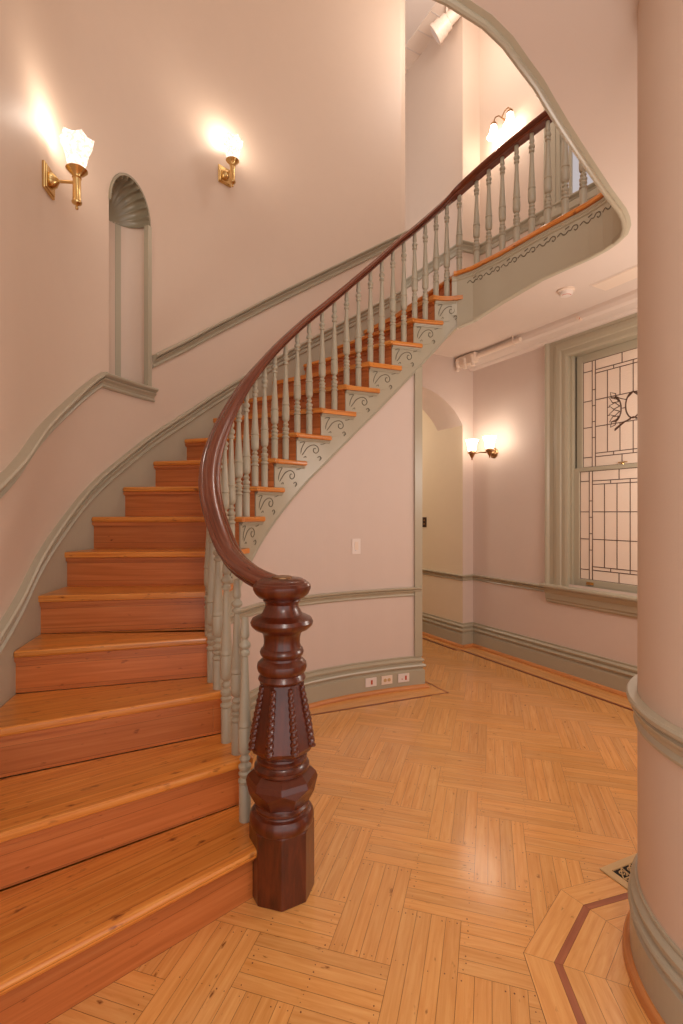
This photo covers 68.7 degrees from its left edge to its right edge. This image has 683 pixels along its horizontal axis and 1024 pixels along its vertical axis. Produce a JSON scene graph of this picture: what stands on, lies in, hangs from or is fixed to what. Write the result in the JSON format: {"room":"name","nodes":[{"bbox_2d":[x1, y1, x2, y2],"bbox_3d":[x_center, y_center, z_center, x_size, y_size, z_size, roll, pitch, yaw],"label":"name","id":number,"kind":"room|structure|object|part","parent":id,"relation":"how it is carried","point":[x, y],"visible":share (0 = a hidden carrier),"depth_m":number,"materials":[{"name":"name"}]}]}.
{"room":"historic interior","nodes":[
{"label":"historic interior","id":0,"kind":"room"},
{"bbox_2d":[0,0,404,692],"bbox_3d":[-0.863,-2.065,3.005,1.681,7.030,5.132,0,0,17],"label":"wall","id":1,"kind":"structure","parent":0,"point":[313,91],"depth_m":3.92,"materials":[{"name":"pink paint"}]},
{"bbox_2d":[0,372,107,498],"bbox_3d":[-1.279,-0.020,1.811,0.257,1.803,2.996,0,0,-15],"label":"trim","id":2,"kind":"structure","parent":1,"relation":"attached to","point":[13,471],"depth_m":2.64,"materials":[{"name":"green paint"}]},
{"bbox_2d":[42,127,93,209],"bbox_3d":[-1.496,-1.872,2.755,0.250,0.394,0.156,0,0,-12],"label":"wall sconce","id":3,"kind":"object","parent":1,"relation":"attached to","point":[77,146],"visible":1,"depth_m":2.73,"materials":[{"name":"gold metal"}]},
{"bbox_3d":[-1.532,-1.825,2.747,0.142,0.084,0.083,0,0,0],"label":"arm","id":4,"kind":"part","parent":3,"relation":"part of","materials":[{"name":"gold metal"}]},
{"bbox_3d":[-1.462,-1.797,2.763,0.112,0.244,0.112,0,0,0],"label":"stem","id":5,"kind":"part","parent":3,"relation":"part of","materials":[{"name":"gold metal"}]},
{"bbox_3d":[-1.462,-1.986,2.763,0.176,0.166,0.171,0,0,0],"label":"lamp shade","id":6,"kind":"part","parent":3,"relation":"part of","materials":[{"name":"white glass"}]},
{"bbox_2d":[109,221,143,383],"bbox_3d":[-1.581,-1.650,3.559,0.200,1.490,0.372,0,0,22],"label":"wall niche","id":7,"kind":"object","parent":1,"relation":"in","point":[132,239],"visible":0.27,"depth_m":3.70,"materials":[{"name":"pink paint"}]},
{"bbox_2d":[108,173,150,227],"bbox_3d":[-1.575,-2.238,3.556,0.212,0.265,0.379,0,0,22],"label":"shell","id":8,"kind":"object","parent":7,"relation":"attached to","point":[128,207],"visible":0.75,"depth_m":3.63,"materials":[{"name":"paint"}]},
{"bbox_2d":[102,372,158,401],"bbox_3d":[-1.470,-0.873,3.494,0.067,0.098,0.478,0,0,22],"label":"trim","id":9,"kind":"structure","parent":1,"relation":"attached to","point":[112,382],"depth_m":3.48,"materials":[{"name":"green paint"}]},
{"bbox_2d":[115,224,151,386],"bbox_3d":[-1.524,-1.505,3.671,0.252,1.200,0.050,0,0,-4],"label":"trim","id":10,"kind":"structure","parent":1,"relation":"attached to","point":[147,229],"depth_m":3.66,"materials":[{"name":"green paint"}]},
{"bbox_2d":[0,291,400,706],"bbox_3d":[-0.836,-0.176,3.066,1.549,4.236,4.856,0,0,18],"label":"baseboard","id":11,"kind":"structure","parent":1,"relation":"attached to","point":[20,624],"depth_m":3.32,"materials":[{"name":"green paint"}]},
{"bbox_2d":[218,133,242,187],"bbox_3d":[-0.928,-2.932,4.211,0.156,0.394,0.223,0,0,-42],"label":"wall sconce","id":12,"kind":"object","parent":1,"relation":"attached to","point":[232,144],"visible":1,"depth_m":4.17,"materials":[{"name":"gold metal"}]},
{"bbox_3d":[-0.954,-2.885,4.234,0.112,0.084,0.084,0,0,45],"label":"arm","id":13,"kind":"part","parent":12,"relation":"part of","materials":[{"name":"gold metal"}]},
{"bbox_3d":[-0.914,-2.857,4.195,0.112,0.244,0.112,0,0,0],"label":"stem","id":14,"kind":"part","parent":12,"relation":"part of","materials":[{"name":"gold metal"}]},
{"bbox_3d":[-0.914,-3.046,4.195,0.176,0.166,0.171,0,0,0],"label":"lamp shade","id":15,"kind":"part","parent":12,"relation":"part of","materials":[{"name":"white glass"}]},
{"bbox_2d":[152,230,407,367],"bbox_3d":[-0.439,-1.980,4.520,2.505,1.809,0.326,0,0,-34],"label":"trim","id":16,"kind":"structure","parent":1,"relation":"attached to","point":[173,351],"depth_m":4.54,"materials":[{"name":"green paint"}]},
{"bbox_2d":[191,375,413,819],"bbox_3d":[-0.155,0.107,3.558,0.780,2.686,2.819,0,0,30],"label":"wall","id":17,"kind":"structure","parent":0,"point":[365,491],"depth_m":3.97,"materials":[{"name":"pink paint"}]},
{"bbox_2d":[230,587,421,623],"bbox_3d":[-0.169,0.652,3.550,0.451,0.074,2.030,0,0,42],"label":"trim","id":18,"kind":"structure","parent":17,"relation":"attached to","point":[254,609],"depth_m":3.89,"materials":[{"name":"green paint"}]},
{"bbox_2d":[232,656,425,721],"bbox_3d":[0.082,1.319,3.813,0.770,0.261,2.167,0,0,29],"label":"baseboard","id":19,"kind":"structure","parent":17,"relation":"attached to","point":[346,679],"depth_m":3.94,"materials":[{"name":"green paint"}]},
{"bbox_2d":[352,539,360,553],"bbox_3d":[0.118,0.265,3.966,0.074,0.122,0.009,0,0,-25],"label":"light switch","id":20,"kind":"object","parent":17,"relation":"attached to","point":[356,543],"visible":1,"depth_m":3.96,"materials":[{"name":"white plastic"}]},
{"bbox_2d":[309,684,428,708],"bbox_3d":[0.097,1.435,3.813,0.796,0.030,2.181,0,0,29],"label":"trim","id":21,"kind":"structure","parent":17,"relation":"attached to","point":[418,686],"depth_m":3.96,"materials":[{"name":"brown wood"}]},
{"bbox_2d":[365,677,376,686],"bbox_3d":[0.236,1.350,3.987,0.100,0.070,0.009,0,0,-24],"label":"wall outlet","id":22,"kind":"object","parent":17,"relation":"attached to","point":[369,682],"visible":1,"depth_m":3.98,"materials":[{"name":"white plastic"}]},
{"bbox_2d":[381,675,391,684],"bbox_3d":[0.368,1.350,4.043,0.100,0.070,0.008,0,0,-23],"label":"wall outlet","id":23,"kind":"object","parent":17,"relation":"attached to","point":[387,679],"visible":1,"depth_m":4.04,"materials":[{"name":"white plastic"}]},
{"bbox_2d":[398,673,408,682],"bbox_3d":[0.510,1.350,4.095,0.100,0.070,0.009,0,0,-18],"label":"wall outlet","id":24,"kind":"object","parent":17,"relation":"attached to","point":[404,677],"visible":1,"depth_m":4.09,"materials":[{"name":"white plastic"}]},
{"bbox_2d":[414,366,421,656],"bbox_3d":[0.617,-0.018,4.204,0.067,2.416,0.120,0,0,-26],"label":"trim","id":25,"kind":"structure","parent":17,"relation":"attached to","point":[418,374],"depth_m":4.16,"materials":[{"name":"green paint"}]},
{"bbox_2d":[0,635,650,1023],"bbox_3d":[0.050,1.451,3.900,8.100,0.005,10.200,0,0,0],"label":"floor","id":26,"kind":"structure","parent":0,"point":[466,824],"depth_m":1.97,"materials":[{"name":"brown wood"}]},
{"bbox_2d":[0,0,630,1023],"bbox_3d":[-0.157,-0.704,2.998,3.627,4.308,3.220,0,0,-30],"label":"staircase","id":27,"kind":"structure","parent":26,"relation":"on","point":[101,756],"depth_m":2.25,"materials":[{"name":"brown wood"}]},
{"bbox_3d":[-0.323,0.774,1.891,0.066,0.232,0.033,0,0,-37],"label":"rope moulding","id":28,"kind":"part","parent":27,"relation":"part of","materials":[{"name":"brown wood"}]},
{"bbox_3d":[-0.331,0.774,1.970,0.066,0.232,0.033,0,0,8],"label":"rope moulding","id":29,"kind":"part","parent":27,"relation":"part of","materials":[{"name":"brown wood"}]},
{"bbox_3d":[-0.261,0.774,1.840,0.033,0.232,0.066,0,0,8],"label":"rope moulding","id":30,"kind":"part","parent":27,"relation":"part of","materials":[{"name":"brown wood"}]},
{"bbox_3d":[-0.182,0.774,1.848,0.033,0.232,0.066,0,0,-37],"label":"rope moulding","id":31,"kind":"part","parent":27,"relation":"part of","materials":[{"name":"brown wood"}]},
{"bbox_3d":[-0.139,0.774,1.989,0.066,0.232,0.033,0,0,-37],"label":"rope moulding","id":32,"kind":"part","parent":27,"relation":"part of","materials":[{"name":"brown wood"}]},
{"bbox_3d":[-0.131,0.774,1.910,0.066,0.232,0.033,0,0,8],"label":"rope moulding","id":33,"kind":"part","parent":27,"relation":"part of","materials":[{"name":"brown wood"}]},
{"bbox_3d":[0.303,-1.268,3.198,2.475,3.179,1.660,0,0,-31],"label":"handrail","id":34,"kind":"part","parent":27,"relation":"part of","materials":[{"name":"brown wood"}]},
{"bbox_2d":[600,853,636,889],"bbox_3d":[1.248,1.445,2.029,0.360,0.010,0.170,0,0,-24],"label":"floor vent","id":35,"kind":"object","parent":26,"relation":"in","point":[619,871],"visible":0.17,"depth_m":2.02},
{"bbox_2d":[637,0,682,951],"bbox_3d":[2.238,-0.105,1.256,2.629,3.110,1.631,0,0,0],"label":"column","id":36,"kind":"object","parent":26,"relation":"on","point":[659,22],"visible":0.73,"depth_m":1.44,"materials":[{"name":"pink paint"}]},
{"bbox_2d":[626,675,682,767],"bbox_3d":[2.221,0.639,1.256,2.663,0.101,1.698,0,0,0],"label":"trim","id":37,"kind":"structure","parent":36,"relation":"attached to","point":[661,734],"depth_m":1.44,"materials":[{"name":"green paint"}]},
{"bbox_2d":[628,854,682,1023],"bbox_3d":[2.224,1.322,1.256,2.658,0.256,1.688,0,0,0],"label":"baseboard","id":38,"kind":"object","parent":36,"relation":"attached to","point":[658,960],"visible":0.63,"depth_m":1.44,"materials":[{"name":"green paint"}]},
{"bbox_2d":[622,910,665,1023],"bbox_3d":[2.216,1.435,1.257,2.674,0.030,1.718,0,0,0],"label":"trim","id":39,"kind":"structure","parent":38,"relation":"attached to","point":[644,999],"depth_m":1.53,"materials":[{"name":"brown wood"}]},
{"bbox_2d":[405,0,435,44],"bbox_3d":[0.000,-5.630,3.700,7.200,0.100,10.000,0,0,0],"label":"ceiling","id":40,"kind":"structure","parent":0,"point":[416,11],"depth_m":5.59,"materials":[{"name":"paint"}]},
{"bbox_2d":[405,2,448,73],"bbox_3d":[0.930,-5.571,5.924,0.260,0.018,1.500,0,0,-28],"label":"ceiling vent","id":41,"kind":"object","parent":40,"relation":"in","point":[422,36],"visible":0.36,"depth_m":5.87,"materials":[{"name":"white paint"}]},
{"bbox_2d":[429,7,460,44],"bbox_3d":[1.137,-5.378,5.457,0.355,0.404,0.216,0,0,28],"label":"ceiling spotlight","id":42,"kind":"object","parent":40,"relation":"hanging from","point":[440,28],"visible":0.89,"depth_m":5.41,"materials":[{"name":"white metal"}]},
{"bbox_2d":[422,409,462,622],"bbox_3d":[-0.439,-0.105,6.288,2.250,3.110,3.200,0,0,-28],"label":"wall","id":43,"kind":"structure","parent":0,"point":[442,450],"depth_m":5.71,"materials":[{"name":"beige paint"}]},
{"bbox_2d":[422,517,426,526],"bbox_3d":[0.990,0.110,5.994,0.018,0.120,0.074,0,0,-28],"label":"light switch","id":44,"kind":"object","parent":43,"relation":"attached to","point":[424,519],"visible":1,"depth_m":5.99,"materials":[{"name":"brown metal"}]},
{"bbox_2d":[422,569,544,591],"bbox_3d":[0.862,0.703,6.368,0.188,0.062,4.100,0,0,-28],"label":"trim","id":45,"kind":"structure","parent":43,"relation":"attached to","point":[513,583],"depth_m":5.30,"materials":[{"name":"green paint"}]},
{"bbox_2d":[422,354,472,622],"bbox_3d":[0.967,-0.105,5.470,0.860,3.110,0.420,0,0,-28],"label":"wall","id":46,"kind":"structure","parent":0,"point":[447,393],"depth_m":5.43,"materials":[{"name":"pink paint"}]},
{"bbox_2d":[405,16,543,305],"bbox_3d":[1.664,-3.776,3.357,2.336,3.607,9.469,0,0,-35],"label":"wall","id":47,"kind":"structure","parent":0,"point":[455,89],"depth_m":5.49,"materials":[{"name":"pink paint"}]},
{"bbox_2d":[406,182,596,287],"bbox_3d":[1.521,-2.881,5.308,0.339,0.098,5.601,0,0,-35],"label":"trim","id":48,"kind":"structure","parent":47,"relation":"attached to","point":[467,246],"depth_m":5.32,"materials":[{"name":"green paint"}]},
{"bbox_2d":[487,107,516,141],"bbox_3d":[1.663,-4.033,5.158,0.167,0.195,0.335,0,0,-35],"label":"wall sconce","id":49,"kind":"object","parent":47,"relation":"attached to","point":[509,122],"visible":1,"depth_m":5.13,"materials":[{"name":"white glass"}]},
{"bbox_3d":[1.591,-3.997,5.230,0.135,0.122,0.135,0,0,0],"label":"lamp shade","id":50,"kind":"part","parent":49,"relation":"part of","materials":[{"name":"white glass"}]},
{"bbox_3d":[1.676,-4.096,5.167,0.076,0.068,0.210,0,0,-35],"label":"arm","id":51,"kind":"part","parent":49,"relation":"part of","materials":[{"name":"gold metal"}]},
{"bbox_3d":[1.708,-3.997,5.067,0.135,0.122,0.135,0,0,0],"label":"lamp shade","id":52,"kind":"part","parent":49,"relation":"part of","materials":[{"name":"white glass"}]},
{"bbox_2d":[540,109,597,225],"bbox_3d":[2.202,-3.560,4.486,0.070,1.540,0.900,0,0,-35],"label":"window","id":53,"kind":"structure","parent":47,"relation":"in","point":[556,142],"depth_m":4.71,"materials":[{"name":"green paint"}]},
{"bbox_3d":[2.220,-3.500,4.499,0.018,1.300,0.520,0,0,-35],"label":"sash","id":54,"kind":"part","parent":53,"relation":"part of","materials":[{"name":"green paint"}]},
{"bbox_3d":[2.228,-3.500,4.505,0.006,1.300,0.520,0,0,-35],"label":"pane","id":55,"kind":"part","parent":53,"relation":"part of","materials":[{"name":"clear glass"}]},
{"bbox_2d":[433,0,626,244],"bbox_3d":[0.429,-1.661,1.973,3.286,0.037,0.556,0,0,-32],"label":"trim","id":56,"kind":"structure","parent":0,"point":[457,7],"depth_m":1.95,"materials":[{"name":"green paint"}]},
{"bbox_2d":[433,0,638,357],"bbox_3d":[0.100,-1.818,3.595,6.600,0.317,9.591,0,0,0],"label":"ceiling","id":57,"kind":"structure","parent":0,"point":[585,51],"depth_m":2.04,"materials":[{"name":"paint"}]},
{"bbox_2d":[455,336,521,371],"bbox_3d":[1.442,-1.582,4.993,0.098,0.156,0.831,0,0,-29],"label":"track light","id":58,"kind":"object","parent":57,"relation":"attached to","point":[471,358],"visible":1,"depth_m":5.11,"materials":[{"name":"white metal"}]},
{"bbox_2d":[557,286,574,297],"bbox_3d":[1.671,-1.635,3.722,0.124,0.049,0.124,0,0,0],"label":"smoke detector","id":59,"kind":"object","parent":57,"relation":"attached to","point":[564,292],"visible":1,"depth_m":3.69,"materials":[{"name":"white plastic"}]},
{"bbox_2d":[589,265,636,290],"bbox_3d":[2.038,-1.657,3.417,0.184,0.009,0.624,0,0,-28],"label":"ceiling panel","id":60,"kind":"object","parent":57,"relation":"attached to","point":[629,274],"visible":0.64,"depth_m":3.54,"materials":[{"name":"paint"}]},
{"bbox_2d":[473,346,636,665],"bbox_3d":[2.304,-0.281,3.908,1.717,3.463,3.164,0,0,0],"label":"wall","id":61,"kind":"structure","parent":0,"point":[509,394],"depth_m":4.93,"materials":[{"name":"pink paint"}]},
{"bbox_2d":[465,436,497,459],"bbox_3d":[1.480,-0.659,5.156,0.257,0.210,0.385,0,0,-28],"label":"wall sconce","id":62,"kind":"object","parent":61,"relation":"attached to","point":[492,452],"visible":1,"depth_m":5.17,"materials":[{"name":"white glass"}]},
{"bbox_3d":[1.366,-0.707,5.237,0.135,0.115,0.135,0,0,0],"label":"lamp shade","id":63,"kind":"part","parent":62,"relation":"part of","materials":[{"name":"white glass"}]},
{"bbox_3d":[1.486,-0.707,5.017,0.135,0.115,0.135,0,0,0],"label":"lamp shade","id":64,"kind":"part","parent":62,"relation":"part of","materials":[{"name":"white glass"}]},
{"bbox_2d":[422,632,626,697],"bbox_3d":[1.476,1.435,5.222,0.202,0.030,6.701,0,0,-28],"label":"trim","id":65,"kind":"structure","parent":61,"relation":"attached to","point":[563,674],"depth_m":4.70,"materials":[{"name":"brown wood"}]},
{"bbox_2d":[422,612,636,692],"bbox_3d":[1.482,1.322,5.226,0.186,0.256,6.701,0,0,-28],"label":"baseboard","id":66,"kind":"structure","parent":61,"relation":"attached to","point":[611,673],"depth_m":4.70,"materials":[{"name":"green paint"}]},
{"bbox_2d":[467,289,636,370],"bbox_3d":[2.216,-1.607,3.860,0.200,0.105,3.600,0,0,-28],"label":"trim","id":67,"kind":"structure","parent":61,"relation":"attached to","point":[624,305],"depth_m":4.30,"materials":[{"name":"paint"}]},
{"bbox_2d":[539,313,636,617],"bbox_3d":[2.303,-0.398,3.998,0.255,2.435,1.550,0,0,-28],"label":"window","id":68,"kind":"structure","parent":61,"relation":"in","point":[591,374],"depth_m":4.30,"materials":[{"name":"green paint"}]},
{"bbox_3d":[2.268,0.735,3.979,0.175,0.170,1.550,0,0,-28],"label":"sill","id":69,"kind":"part","parent":68,"relation":"part of","materials":[{"name":"green paint"}]},
{"bbox_3d":[2.312,0.128,4.003,0.035,1.045,1.000,0,0,-28],"label":"sash","id":70,"kind":"part","parent":68,"relation":"part of","materials":[{"name":"green paint"}]},
{"bbox_3d":[2.347,-0.870,4.022,0.035,1.040,1.000,0,0,-28],"label":"sash","id":71,"kind":"part","parent":68,"relation":"part of","materials":[{"name":"green paint"}]},
{"bbox_3d":[2.315,0.107,4.005,0.006,0.943,0.896,0,0,-28],"label":"glass","id":72,"kind":"part","parent":68,"relation":"part of","materials":[{"name":"beige"}]},
{"bbox_3d":[2.350,-0.860,4.024,0.006,0.928,0.896,0,0,-28],"label":"glass","id":73,"kind":"part","parent":68,"relation":"part of","materials":[{"name":"beige"}]}
]}

